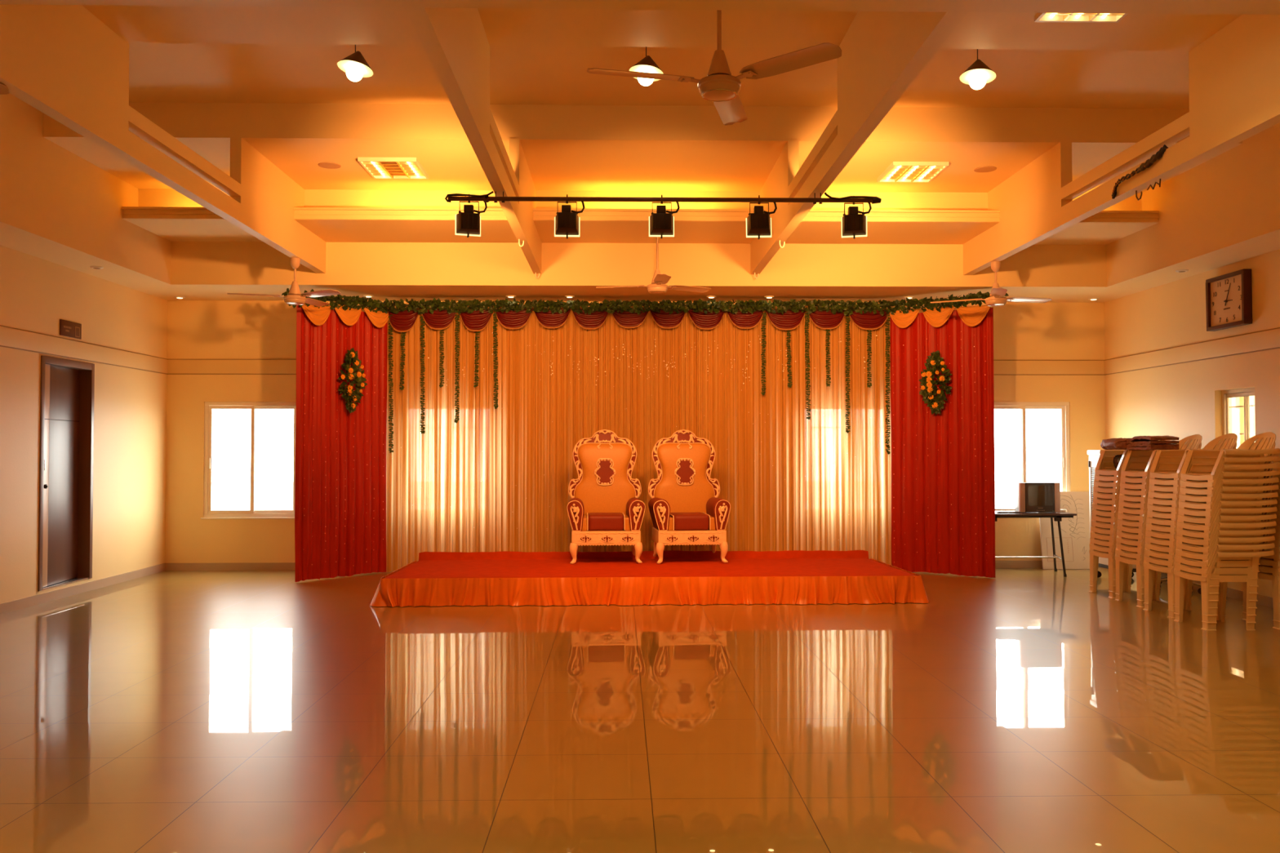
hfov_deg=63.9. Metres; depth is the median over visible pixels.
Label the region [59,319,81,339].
door sign
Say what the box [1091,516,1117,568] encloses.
armchair
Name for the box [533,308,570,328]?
swag
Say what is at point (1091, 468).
grille
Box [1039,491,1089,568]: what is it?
board
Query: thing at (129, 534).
wall
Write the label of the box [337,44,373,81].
pendant lamp
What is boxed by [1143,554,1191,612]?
armchair
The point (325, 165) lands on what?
ceiling speaker
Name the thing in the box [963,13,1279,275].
ceiling beam
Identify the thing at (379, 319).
swag
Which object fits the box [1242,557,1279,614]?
armchair
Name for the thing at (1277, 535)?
armchair
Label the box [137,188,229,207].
ceiling beam
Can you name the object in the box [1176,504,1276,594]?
armchair
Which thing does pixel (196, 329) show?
wall
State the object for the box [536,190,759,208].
ceiling beam
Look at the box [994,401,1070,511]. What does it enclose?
window
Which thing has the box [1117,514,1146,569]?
armchair
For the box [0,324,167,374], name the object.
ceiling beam
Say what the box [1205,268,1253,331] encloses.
wall clock
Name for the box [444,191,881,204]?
bar
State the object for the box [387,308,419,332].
swag
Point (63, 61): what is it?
ceiling beam
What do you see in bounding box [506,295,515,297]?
recessed light
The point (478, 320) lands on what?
swag
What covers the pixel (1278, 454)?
armchair
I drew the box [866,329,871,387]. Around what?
strand
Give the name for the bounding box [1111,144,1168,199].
string
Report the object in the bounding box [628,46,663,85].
pendant lamp
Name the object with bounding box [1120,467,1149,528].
armchair
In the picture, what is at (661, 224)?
floodlight
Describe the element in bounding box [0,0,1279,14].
ceiling beam
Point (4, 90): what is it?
ceiling fan
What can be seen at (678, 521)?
seat cushion
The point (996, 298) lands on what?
ceiling fan
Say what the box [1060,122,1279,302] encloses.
ceiling
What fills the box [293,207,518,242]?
ceiling beam
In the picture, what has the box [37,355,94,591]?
door
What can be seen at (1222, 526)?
armchair
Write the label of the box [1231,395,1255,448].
wall
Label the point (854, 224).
floodlight
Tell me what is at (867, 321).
swag
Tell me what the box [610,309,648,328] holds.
swag
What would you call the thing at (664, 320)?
swag
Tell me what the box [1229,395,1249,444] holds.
wall
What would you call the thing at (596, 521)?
seat cushion
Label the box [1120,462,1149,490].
armchair
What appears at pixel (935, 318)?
swag
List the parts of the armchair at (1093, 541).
leg, seat, leg, armrest, leg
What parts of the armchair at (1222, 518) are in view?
seat, leg, armrest, leg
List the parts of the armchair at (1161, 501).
seat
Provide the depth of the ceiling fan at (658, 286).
9.93 m
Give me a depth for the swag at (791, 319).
11.76 m
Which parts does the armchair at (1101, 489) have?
seat, armrest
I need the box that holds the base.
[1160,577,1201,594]
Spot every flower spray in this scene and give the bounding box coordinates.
[337,347,367,413]
[919,350,952,414]
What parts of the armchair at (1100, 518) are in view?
seat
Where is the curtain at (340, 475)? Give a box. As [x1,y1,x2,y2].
[294,305,386,582]
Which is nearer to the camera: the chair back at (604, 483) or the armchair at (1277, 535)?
the armchair at (1277, 535)
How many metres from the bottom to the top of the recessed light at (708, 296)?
0.016 m
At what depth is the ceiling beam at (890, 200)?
10.23 m
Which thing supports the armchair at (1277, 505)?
on the armchair at (1277, 513)
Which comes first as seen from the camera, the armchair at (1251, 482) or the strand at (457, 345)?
the armchair at (1251, 482)
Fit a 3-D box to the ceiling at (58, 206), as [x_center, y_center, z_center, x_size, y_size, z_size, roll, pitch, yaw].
[-5.089,-2.264,4.865,0.538,1.263,14.227,0,-1,-1]
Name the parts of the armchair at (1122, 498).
seat, armrest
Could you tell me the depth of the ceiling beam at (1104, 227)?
10.20 m
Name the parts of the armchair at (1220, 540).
leg, seat, armrest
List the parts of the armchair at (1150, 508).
seat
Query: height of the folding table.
0.691 m
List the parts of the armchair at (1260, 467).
seat, armrest, armrest, backrest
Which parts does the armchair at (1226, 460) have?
seat, armrest, armrest, backrest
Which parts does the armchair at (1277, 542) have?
seat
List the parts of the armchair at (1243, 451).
seat, armrest, armrest, backrest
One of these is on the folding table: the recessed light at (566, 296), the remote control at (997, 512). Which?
the remote control at (997, 512)
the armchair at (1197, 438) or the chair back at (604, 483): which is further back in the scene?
the chair back at (604, 483)
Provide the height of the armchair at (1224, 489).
0.746 m
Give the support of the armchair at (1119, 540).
on the armchair at (1121, 547)
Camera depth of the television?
11.40 m
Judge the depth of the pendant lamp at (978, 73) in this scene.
6.96 m
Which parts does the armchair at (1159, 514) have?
seat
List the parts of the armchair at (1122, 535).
seat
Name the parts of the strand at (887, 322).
stem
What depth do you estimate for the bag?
9.84 m
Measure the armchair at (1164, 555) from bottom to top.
0.746 m
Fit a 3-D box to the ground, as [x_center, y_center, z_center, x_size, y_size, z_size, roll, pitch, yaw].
[-0.302,2.196,14.950,60.000,0.080,90.000,0,-1,-1]
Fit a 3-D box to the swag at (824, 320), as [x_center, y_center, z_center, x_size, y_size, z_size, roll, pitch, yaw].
[2.144,-1.226,11.772,0.451,0.240,0.053,0,-1,-1]
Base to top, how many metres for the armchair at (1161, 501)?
0.746 m
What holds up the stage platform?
on the floor
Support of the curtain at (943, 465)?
on the floor
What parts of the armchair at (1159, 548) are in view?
seat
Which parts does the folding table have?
under rail, leg, leg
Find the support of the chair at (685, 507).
on the stage platform
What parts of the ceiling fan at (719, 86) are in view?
blade, rod, blade, blade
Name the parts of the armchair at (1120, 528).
seat, armrest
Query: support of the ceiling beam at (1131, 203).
attached to the ceiling at (271, 78)
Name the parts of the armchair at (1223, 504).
seat, leg, armrest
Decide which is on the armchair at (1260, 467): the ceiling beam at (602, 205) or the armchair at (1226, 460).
the armchair at (1226, 460)
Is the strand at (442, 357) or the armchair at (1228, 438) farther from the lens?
the strand at (442, 357)
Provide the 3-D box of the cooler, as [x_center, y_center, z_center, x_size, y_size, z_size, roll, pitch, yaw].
[5.144,0.941,10.877,0.484,1.388,0.740,0,-1,-1]
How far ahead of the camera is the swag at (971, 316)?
11.21 m
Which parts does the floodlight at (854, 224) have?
glass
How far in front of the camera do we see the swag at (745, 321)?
11.75 m
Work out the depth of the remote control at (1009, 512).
11.29 m
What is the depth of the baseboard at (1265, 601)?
9.50 m
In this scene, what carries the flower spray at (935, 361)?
attached to the curtain at (943, 465)
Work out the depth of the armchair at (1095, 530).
9.82 m
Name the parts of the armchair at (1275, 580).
leg, seat, leg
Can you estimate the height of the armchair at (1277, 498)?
0.746 m
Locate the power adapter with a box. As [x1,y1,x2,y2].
[1059,509,1066,512]
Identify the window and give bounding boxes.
[200,401,296,519]
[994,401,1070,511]
[1222,387,1255,441]
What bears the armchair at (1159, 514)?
on the armchair at (1166, 522)
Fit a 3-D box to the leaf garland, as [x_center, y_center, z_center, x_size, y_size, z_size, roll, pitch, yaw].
[0.081,-1.348,11.299,7.703,0.246,0.968,0,-1,-2]
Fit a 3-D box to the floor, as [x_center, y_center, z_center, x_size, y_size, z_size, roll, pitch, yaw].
[0.149,1.542,4.883,11.411,0.080,14.627,0,-1,-1]
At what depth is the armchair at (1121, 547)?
9.29 m
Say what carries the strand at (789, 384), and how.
hanging from the swag at (791, 319)
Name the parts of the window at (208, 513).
sash, sill, sash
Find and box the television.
[1013,482,1060,512]
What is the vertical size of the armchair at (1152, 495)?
0.746 m
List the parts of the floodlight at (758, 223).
glass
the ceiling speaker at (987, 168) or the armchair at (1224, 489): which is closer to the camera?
the armchair at (1224, 489)
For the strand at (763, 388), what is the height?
0.952 m
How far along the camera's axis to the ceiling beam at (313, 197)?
10.13 m
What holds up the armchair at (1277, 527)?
on the armchair at (1277, 535)
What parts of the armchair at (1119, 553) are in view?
leg, seat, leg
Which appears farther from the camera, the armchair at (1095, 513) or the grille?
the grille
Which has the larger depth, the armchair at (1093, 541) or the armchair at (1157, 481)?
the armchair at (1093, 541)
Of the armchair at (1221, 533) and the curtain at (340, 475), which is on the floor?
the curtain at (340, 475)
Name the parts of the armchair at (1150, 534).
seat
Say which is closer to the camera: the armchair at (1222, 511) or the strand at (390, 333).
the armchair at (1222, 511)
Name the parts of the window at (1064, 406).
sash, sash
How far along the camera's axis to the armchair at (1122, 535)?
9.26 m
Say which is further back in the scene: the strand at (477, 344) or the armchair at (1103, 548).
the strand at (477, 344)
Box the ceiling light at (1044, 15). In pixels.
[1044,14,1115,16]
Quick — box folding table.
[995,511,1076,577]
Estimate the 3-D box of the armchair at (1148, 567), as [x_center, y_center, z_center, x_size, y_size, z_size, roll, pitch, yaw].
[4.673,1.214,8.697,0.601,0.746,0.563,0,-1,-1]
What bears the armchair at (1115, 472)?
on the armchair at (1102, 477)
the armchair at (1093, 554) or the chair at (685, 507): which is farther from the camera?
the chair at (685, 507)
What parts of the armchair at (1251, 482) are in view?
seat, armrest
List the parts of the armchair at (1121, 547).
leg, seat, leg, leg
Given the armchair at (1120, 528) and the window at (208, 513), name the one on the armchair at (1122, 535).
the armchair at (1120, 528)
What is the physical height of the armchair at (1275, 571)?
0.746 m
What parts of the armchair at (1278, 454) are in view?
armrest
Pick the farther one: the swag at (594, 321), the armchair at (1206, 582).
the swag at (594, 321)
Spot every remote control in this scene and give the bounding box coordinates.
[996,511,1008,513]
[1008,511,1022,513]
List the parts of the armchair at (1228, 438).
seat, armrest, armrest, backrest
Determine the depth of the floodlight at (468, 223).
7.37 m
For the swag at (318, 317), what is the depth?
10.94 m
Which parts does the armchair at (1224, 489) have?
seat, armrest, backrest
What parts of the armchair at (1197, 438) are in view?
seat, armrest, armrest, backrest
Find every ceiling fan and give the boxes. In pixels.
[0,83,8,94]
[226,257,341,306]
[586,9,841,125]
[595,236,711,293]
[929,261,1052,306]
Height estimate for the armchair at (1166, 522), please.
0.746 m
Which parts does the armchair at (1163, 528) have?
seat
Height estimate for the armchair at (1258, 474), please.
0.746 m
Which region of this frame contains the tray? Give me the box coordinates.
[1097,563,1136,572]
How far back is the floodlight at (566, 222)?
7.40 m
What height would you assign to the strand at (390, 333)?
1.584 m
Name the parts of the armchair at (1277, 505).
seat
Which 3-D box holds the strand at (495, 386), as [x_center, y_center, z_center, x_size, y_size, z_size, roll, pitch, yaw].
[-1.645,-0.747,11.688,0.076,1.105,0.058,0,-1,-1]
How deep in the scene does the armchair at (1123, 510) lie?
9.27 m
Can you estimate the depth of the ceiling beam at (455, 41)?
6.03 m
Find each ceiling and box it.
[0,93,213,300]
[43,4,1242,193]
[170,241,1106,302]
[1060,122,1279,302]
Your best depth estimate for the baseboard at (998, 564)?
11.89 m
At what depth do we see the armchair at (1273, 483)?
8.04 m
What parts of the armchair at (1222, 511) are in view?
seat, leg, armrest, leg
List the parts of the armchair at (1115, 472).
seat, armrest, armrest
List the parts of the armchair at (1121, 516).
seat, armrest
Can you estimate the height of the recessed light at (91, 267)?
0.016 m
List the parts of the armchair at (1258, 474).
seat, armrest, armrest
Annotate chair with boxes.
[566,429,645,564]
[648,429,730,564]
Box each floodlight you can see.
[454,193,487,237]
[554,194,585,238]
[648,195,679,238]
[746,195,777,239]
[841,201,871,239]
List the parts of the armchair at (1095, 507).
seat, armrest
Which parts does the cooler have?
lid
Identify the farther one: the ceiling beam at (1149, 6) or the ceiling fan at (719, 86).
the ceiling fan at (719, 86)
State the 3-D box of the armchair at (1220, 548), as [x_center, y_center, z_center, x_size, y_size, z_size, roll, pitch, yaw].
[4.649,1.145,8.133,0.601,0.746,0.563,0,-1,-1]
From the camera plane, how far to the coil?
7.15 m
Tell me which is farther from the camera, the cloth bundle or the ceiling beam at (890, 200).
the ceiling beam at (890, 200)
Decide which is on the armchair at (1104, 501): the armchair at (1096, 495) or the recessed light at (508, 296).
the armchair at (1096, 495)
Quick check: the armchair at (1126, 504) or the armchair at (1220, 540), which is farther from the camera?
the armchair at (1126, 504)
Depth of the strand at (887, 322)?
11.77 m
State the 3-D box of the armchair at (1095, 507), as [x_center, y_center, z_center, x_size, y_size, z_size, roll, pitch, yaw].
[4.735,0.792,9.847,0.601,0.746,0.563,0,-1,-1]
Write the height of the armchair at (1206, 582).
0.746 m
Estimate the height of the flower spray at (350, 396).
0.734 m
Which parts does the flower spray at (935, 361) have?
flower, flower, flower, flower, flower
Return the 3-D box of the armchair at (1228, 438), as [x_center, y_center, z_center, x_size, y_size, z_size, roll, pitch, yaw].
[4.738,0.430,8.717,0.601,0.746,0.563,0,-1,-1]
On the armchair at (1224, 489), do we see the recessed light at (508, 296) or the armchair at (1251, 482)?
the armchair at (1251, 482)
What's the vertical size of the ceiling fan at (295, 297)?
0.452 m
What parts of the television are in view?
casing, casing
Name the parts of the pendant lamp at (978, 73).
lamp shade, bulb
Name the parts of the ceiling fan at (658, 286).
blade, rod, blade, blade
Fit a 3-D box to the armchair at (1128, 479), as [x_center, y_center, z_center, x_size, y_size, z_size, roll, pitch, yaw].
[4.756,0.500,9.299,0.601,0.746,0.563,0,-1,-1]
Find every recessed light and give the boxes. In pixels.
[89,266,103,269]
[173,296,185,298]
[357,156,428,178]
[363,294,373,297]
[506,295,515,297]
[564,295,574,297]
[706,295,716,297]
[876,161,948,182]
[1034,12,1128,22]
[1088,297,1098,300]
[1175,269,1188,272]
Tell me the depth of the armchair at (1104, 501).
9.82 m
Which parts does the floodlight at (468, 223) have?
glass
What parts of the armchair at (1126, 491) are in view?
seat, armrest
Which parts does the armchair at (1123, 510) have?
seat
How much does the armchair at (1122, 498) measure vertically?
0.746 m
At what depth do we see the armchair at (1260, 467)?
7.91 m
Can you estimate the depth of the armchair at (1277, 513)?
8.02 m
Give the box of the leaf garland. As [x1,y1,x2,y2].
[281,288,1008,315]
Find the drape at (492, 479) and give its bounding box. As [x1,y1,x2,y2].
[386,307,891,572]
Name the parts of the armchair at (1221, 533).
seat, leg, armrest, leg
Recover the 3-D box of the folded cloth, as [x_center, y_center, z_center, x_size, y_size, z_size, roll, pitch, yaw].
[4.638,0.150,9.295,0.253,0.133,0.445,0,-1,-1]
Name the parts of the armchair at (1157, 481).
seat, armrest, backrest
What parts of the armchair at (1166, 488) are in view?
seat, armrest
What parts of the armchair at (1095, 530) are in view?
seat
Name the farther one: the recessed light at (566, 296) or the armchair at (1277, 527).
the recessed light at (566, 296)
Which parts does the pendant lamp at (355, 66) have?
bulb, lamp shade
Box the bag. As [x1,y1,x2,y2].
[1113,453,1122,468]
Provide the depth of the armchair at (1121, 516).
9.25 m
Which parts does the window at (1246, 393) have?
sash, sash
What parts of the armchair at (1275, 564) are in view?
seat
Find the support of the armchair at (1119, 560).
on the floor
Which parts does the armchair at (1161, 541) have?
seat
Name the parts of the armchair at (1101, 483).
armrest, seat, armrest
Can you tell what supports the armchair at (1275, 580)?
on the floor
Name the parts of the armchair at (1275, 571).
seat, leg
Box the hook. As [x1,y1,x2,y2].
[1135,190,1142,199]
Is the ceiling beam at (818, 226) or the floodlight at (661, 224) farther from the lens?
the ceiling beam at (818, 226)
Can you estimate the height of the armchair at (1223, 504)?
0.746 m
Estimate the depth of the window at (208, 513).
11.95 m
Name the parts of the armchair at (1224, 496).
seat, armrest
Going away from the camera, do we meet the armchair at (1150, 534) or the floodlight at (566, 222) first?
the floodlight at (566, 222)
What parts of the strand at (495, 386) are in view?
stem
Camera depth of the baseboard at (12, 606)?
9.92 m
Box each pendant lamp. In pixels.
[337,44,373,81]
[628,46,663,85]
[959,48,995,89]
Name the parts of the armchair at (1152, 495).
armrest, seat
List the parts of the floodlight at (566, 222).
glass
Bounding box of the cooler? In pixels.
[1087,449,1164,583]
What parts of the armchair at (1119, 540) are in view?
seat, armrest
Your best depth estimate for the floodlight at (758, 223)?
7.42 m
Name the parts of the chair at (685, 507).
leg, rail, armrest, leg, frame, rail, leg, armrest, leg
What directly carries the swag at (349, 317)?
attached to the curtain at (340, 475)
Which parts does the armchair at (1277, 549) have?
seat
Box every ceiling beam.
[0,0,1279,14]
[0,4,325,273]
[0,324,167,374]
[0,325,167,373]
[121,206,262,241]
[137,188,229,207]
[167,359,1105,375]
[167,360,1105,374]
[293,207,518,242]
[304,189,501,208]
[404,7,542,274]
[533,208,764,243]
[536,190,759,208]
[750,11,967,274]
[785,209,999,244]
[810,191,987,209]
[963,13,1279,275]
[1035,210,1159,244]
[1072,192,1142,210]
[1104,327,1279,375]
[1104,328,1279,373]
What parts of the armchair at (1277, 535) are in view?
seat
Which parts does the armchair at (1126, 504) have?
seat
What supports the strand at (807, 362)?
hanging from the leaf garland
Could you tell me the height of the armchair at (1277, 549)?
0.746 m
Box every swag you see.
[301,303,330,325]
[334,304,361,325]
[363,306,389,328]
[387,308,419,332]
[422,308,457,329]
[460,308,493,331]
[494,308,532,329]
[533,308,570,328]
[572,308,608,329]
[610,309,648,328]
[649,309,685,328]
[688,309,724,329]
[726,309,764,328]
[765,309,804,330]
[808,309,844,329]
[848,309,888,329]
[888,307,919,328]
[922,306,954,327]
[956,304,990,326]
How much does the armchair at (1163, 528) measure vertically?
0.746 m
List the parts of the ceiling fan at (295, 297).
blade, rod, blade, blade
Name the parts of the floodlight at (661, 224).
glass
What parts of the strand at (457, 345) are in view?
stem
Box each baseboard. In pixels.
[0,563,165,614]
[165,560,1103,570]
[1133,572,1273,608]
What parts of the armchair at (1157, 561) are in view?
seat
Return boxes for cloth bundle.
[1100,437,1130,449]
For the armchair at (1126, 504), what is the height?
0.746 m
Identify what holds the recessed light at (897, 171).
in the ceiling at (271, 78)
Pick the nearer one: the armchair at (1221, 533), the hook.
the hook
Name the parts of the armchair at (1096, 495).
seat, armrest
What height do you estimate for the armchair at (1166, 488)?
0.746 m
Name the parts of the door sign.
symbol panel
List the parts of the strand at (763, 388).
stem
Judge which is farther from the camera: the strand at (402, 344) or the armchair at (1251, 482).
the strand at (402, 344)
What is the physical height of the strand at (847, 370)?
1.386 m
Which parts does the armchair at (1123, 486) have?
seat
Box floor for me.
[0,568,1279,852]
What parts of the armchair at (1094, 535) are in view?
seat, armrest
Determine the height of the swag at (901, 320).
0.231 m
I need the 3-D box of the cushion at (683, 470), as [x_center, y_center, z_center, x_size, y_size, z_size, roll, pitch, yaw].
[0.471,0.576,10.889,0.651,0.802,0.108,0,-1,-6]
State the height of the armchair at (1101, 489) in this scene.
0.746 m
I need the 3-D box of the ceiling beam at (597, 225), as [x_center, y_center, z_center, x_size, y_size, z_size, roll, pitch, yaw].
[0.078,-2.020,10.382,2.223,0.113,1.082,0,-1,-1]
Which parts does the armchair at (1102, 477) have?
armrest, seat, armrest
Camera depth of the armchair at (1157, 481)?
8.78 m
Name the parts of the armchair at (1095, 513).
seat, armrest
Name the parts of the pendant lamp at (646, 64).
bulb, lamp shade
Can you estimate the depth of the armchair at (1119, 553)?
9.23 m
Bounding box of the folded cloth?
[1126,435,1179,450]
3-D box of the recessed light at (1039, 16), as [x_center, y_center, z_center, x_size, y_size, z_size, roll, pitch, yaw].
[2.592,-2.422,5.811,0.500,0.034,0.560,0,-1,-1]
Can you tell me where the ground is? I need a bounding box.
[211,480,1062,510]
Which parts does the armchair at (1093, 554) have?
leg, seat, leg, armrest, leg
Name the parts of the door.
sill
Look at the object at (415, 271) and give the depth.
10.95 m
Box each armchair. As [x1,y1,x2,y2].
[1088,529,1133,599]
[1088,542,1131,592]
[1089,528,1132,580]
[1089,533,1132,586]
[1090,522,1133,574]
[1091,511,1118,562]
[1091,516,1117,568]
[1092,497,1119,512]
[1092,502,1119,556]
[1093,461,1120,500]
[1093,466,1120,494]
[1093,485,1119,500]
[1093,491,1119,541]
[1094,435,1170,500]
[1094,455,1124,506]
[1114,534,1160,608]
[1115,533,1145,588]
[1115,540,1161,595]
[1115,546,1160,601]
[1116,521,1146,576]
[1116,527,1161,582]
[1117,508,1147,540]
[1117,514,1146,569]
[1118,502,1147,552]
[1119,486,1149,540]
[1119,495,1148,510]
[1120,434,1203,509]
[1120,440,1201,484]
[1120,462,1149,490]
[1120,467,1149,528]
[1142,540,1196,618]
[1143,547,1175,604]
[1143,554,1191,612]
[1144,541,1192,598]
[1145,528,1177,577]
[1145,534,1176,585]
[1146,502,1178,514]
[1146,510,1178,539]
[1146,515,1177,546]
[1146,521,1177,572]
[1147,496,1178,546]
[1148,448,1236,526]
[1148,469,1179,533]
[1149,433,1237,479]
[1149,440,1236,506]
[1173,526,1275,616]
[1173,533,1275,623]
[1173,541,1274,631]
[1175,511,1276,601]
[1175,519,1275,608]
[1176,491,1276,586]
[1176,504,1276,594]
[1177,475,1279,564]
[1177,483,1278,572]
[1177,490,1277,579]
[1178,461,1279,550]
[1178,468,1279,557]
[1179,439,1279,535]
[1179,453,1279,542]
[1180,431,1279,528]
[1241,564,1279,622]
[1241,567,1279,629]
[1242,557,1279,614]
[1261,553,1279,560]
[1265,545,1279,554]
[1268,532,1279,539]
[1268,539,1279,546]
[1269,524,1279,532]
[1270,510,1279,518]
[1270,517,1279,524]
[1271,470,1279,503]
[1271,481,1279,488]
[1271,488,1279,496]
[1271,503,1279,511]
[1272,453,1279,481]
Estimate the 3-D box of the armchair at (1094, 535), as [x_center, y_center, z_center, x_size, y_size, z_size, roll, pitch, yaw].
[4.712,1.072,9.840,0.601,0.746,0.563,0,-1,-1]
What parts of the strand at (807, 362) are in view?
stem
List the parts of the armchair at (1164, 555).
leg, seat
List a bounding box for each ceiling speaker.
[318,162,341,168]
[973,165,996,172]
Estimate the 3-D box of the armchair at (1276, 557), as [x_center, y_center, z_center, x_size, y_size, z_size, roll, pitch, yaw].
[5.244,1.034,8.186,0.601,0.746,0.563,0,-1,-1]
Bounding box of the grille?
[1089,466,1095,526]
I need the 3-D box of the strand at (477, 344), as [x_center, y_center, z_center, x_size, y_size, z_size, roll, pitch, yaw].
[-1.856,-0.798,11.684,0.068,0.714,0.062,-1,-2,36]
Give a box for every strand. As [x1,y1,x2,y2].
[387,315,394,453]
[399,332,406,390]
[419,315,425,434]
[439,329,444,387]
[453,314,459,423]
[473,328,479,387]
[492,312,498,408]
[760,312,766,395]
[786,326,792,387]
[804,312,811,419]
[825,328,831,386]
[844,313,850,433]
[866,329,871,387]
[884,312,890,454]
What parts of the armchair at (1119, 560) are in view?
leg, seat, leg, armrest, leg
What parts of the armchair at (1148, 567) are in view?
leg, seat, leg, armrest, leg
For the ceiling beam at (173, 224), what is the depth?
10.02 m
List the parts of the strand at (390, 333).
stem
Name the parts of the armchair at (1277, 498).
seat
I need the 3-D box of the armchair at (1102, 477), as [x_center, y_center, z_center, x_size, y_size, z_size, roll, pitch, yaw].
[4.761,0.513,9.855,0.601,0.746,0.563,0,-1,-1]
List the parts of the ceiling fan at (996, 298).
blade, rod, blade, blade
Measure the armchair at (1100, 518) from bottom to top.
0.746 m
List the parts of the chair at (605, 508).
leg, armrest, frame, rail, leg, armrest, leg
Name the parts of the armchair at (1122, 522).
seat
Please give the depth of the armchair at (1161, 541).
8.69 m
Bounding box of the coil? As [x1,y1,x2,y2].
[1146,178,1160,190]
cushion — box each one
[587,512,624,530]
[653,443,714,513]
[669,512,709,530]
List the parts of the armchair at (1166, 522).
seat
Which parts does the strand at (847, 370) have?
stem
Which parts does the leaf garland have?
stem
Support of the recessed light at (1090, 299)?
in the ceiling at (1224, 210)
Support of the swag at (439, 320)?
hanging from the leaf garland
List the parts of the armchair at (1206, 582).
leg, leg, seat, leg, armrest, leg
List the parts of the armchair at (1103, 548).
seat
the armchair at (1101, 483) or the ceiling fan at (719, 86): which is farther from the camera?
the armchair at (1101, 483)
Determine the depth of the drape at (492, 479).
11.78 m
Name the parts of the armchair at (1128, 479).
seat, armrest, backrest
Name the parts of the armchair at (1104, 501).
seat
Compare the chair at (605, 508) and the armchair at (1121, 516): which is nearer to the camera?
the armchair at (1121, 516)
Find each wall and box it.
[0,244,167,604]
[164,300,1106,563]
[1104,248,1279,597]
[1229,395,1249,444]
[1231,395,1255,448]
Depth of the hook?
7.38 m
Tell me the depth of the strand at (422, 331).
11.67 m
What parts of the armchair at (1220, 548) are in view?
leg, leg, seat, armrest, leg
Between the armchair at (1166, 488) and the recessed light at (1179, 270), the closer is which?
the armchair at (1166, 488)
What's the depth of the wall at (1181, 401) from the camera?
10.43 m
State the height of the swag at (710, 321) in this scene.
0.245 m
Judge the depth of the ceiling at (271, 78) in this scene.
8.31 m
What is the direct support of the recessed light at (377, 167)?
in the ceiling at (271, 78)
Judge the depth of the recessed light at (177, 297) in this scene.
11.65 m
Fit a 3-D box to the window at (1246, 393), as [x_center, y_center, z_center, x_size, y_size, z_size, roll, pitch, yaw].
[5.666,0.324,9.694,0.076,1.354,1.025,0,-1,-1]
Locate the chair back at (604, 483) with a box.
[574,443,635,515]
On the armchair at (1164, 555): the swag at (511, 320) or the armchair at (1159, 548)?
the armchair at (1159, 548)
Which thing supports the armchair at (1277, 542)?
on the armchair at (1277, 549)
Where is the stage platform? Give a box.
[369,550,928,607]
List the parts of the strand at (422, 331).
stem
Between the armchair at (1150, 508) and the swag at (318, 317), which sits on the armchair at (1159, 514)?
the armchair at (1150, 508)
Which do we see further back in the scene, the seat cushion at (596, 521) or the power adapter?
the power adapter
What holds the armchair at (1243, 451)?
on the armchair at (1226, 460)
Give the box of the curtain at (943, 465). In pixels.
[889,307,995,577]
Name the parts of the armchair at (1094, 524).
seat, armrest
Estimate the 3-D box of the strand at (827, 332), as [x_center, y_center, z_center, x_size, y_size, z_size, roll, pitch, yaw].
[2.155,-0.807,11.767,0.070,0.704,0.050,0,-1,14]
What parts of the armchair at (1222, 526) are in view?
leg, seat, leg, armrest, leg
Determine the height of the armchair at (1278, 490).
0.746 m
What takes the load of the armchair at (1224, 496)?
on the armchair at (1223, 504)
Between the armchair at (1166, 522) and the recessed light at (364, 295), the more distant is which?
the recessed light at (364, 295)
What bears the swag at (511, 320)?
hanging from the leaf garland
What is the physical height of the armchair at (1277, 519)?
0.746 m

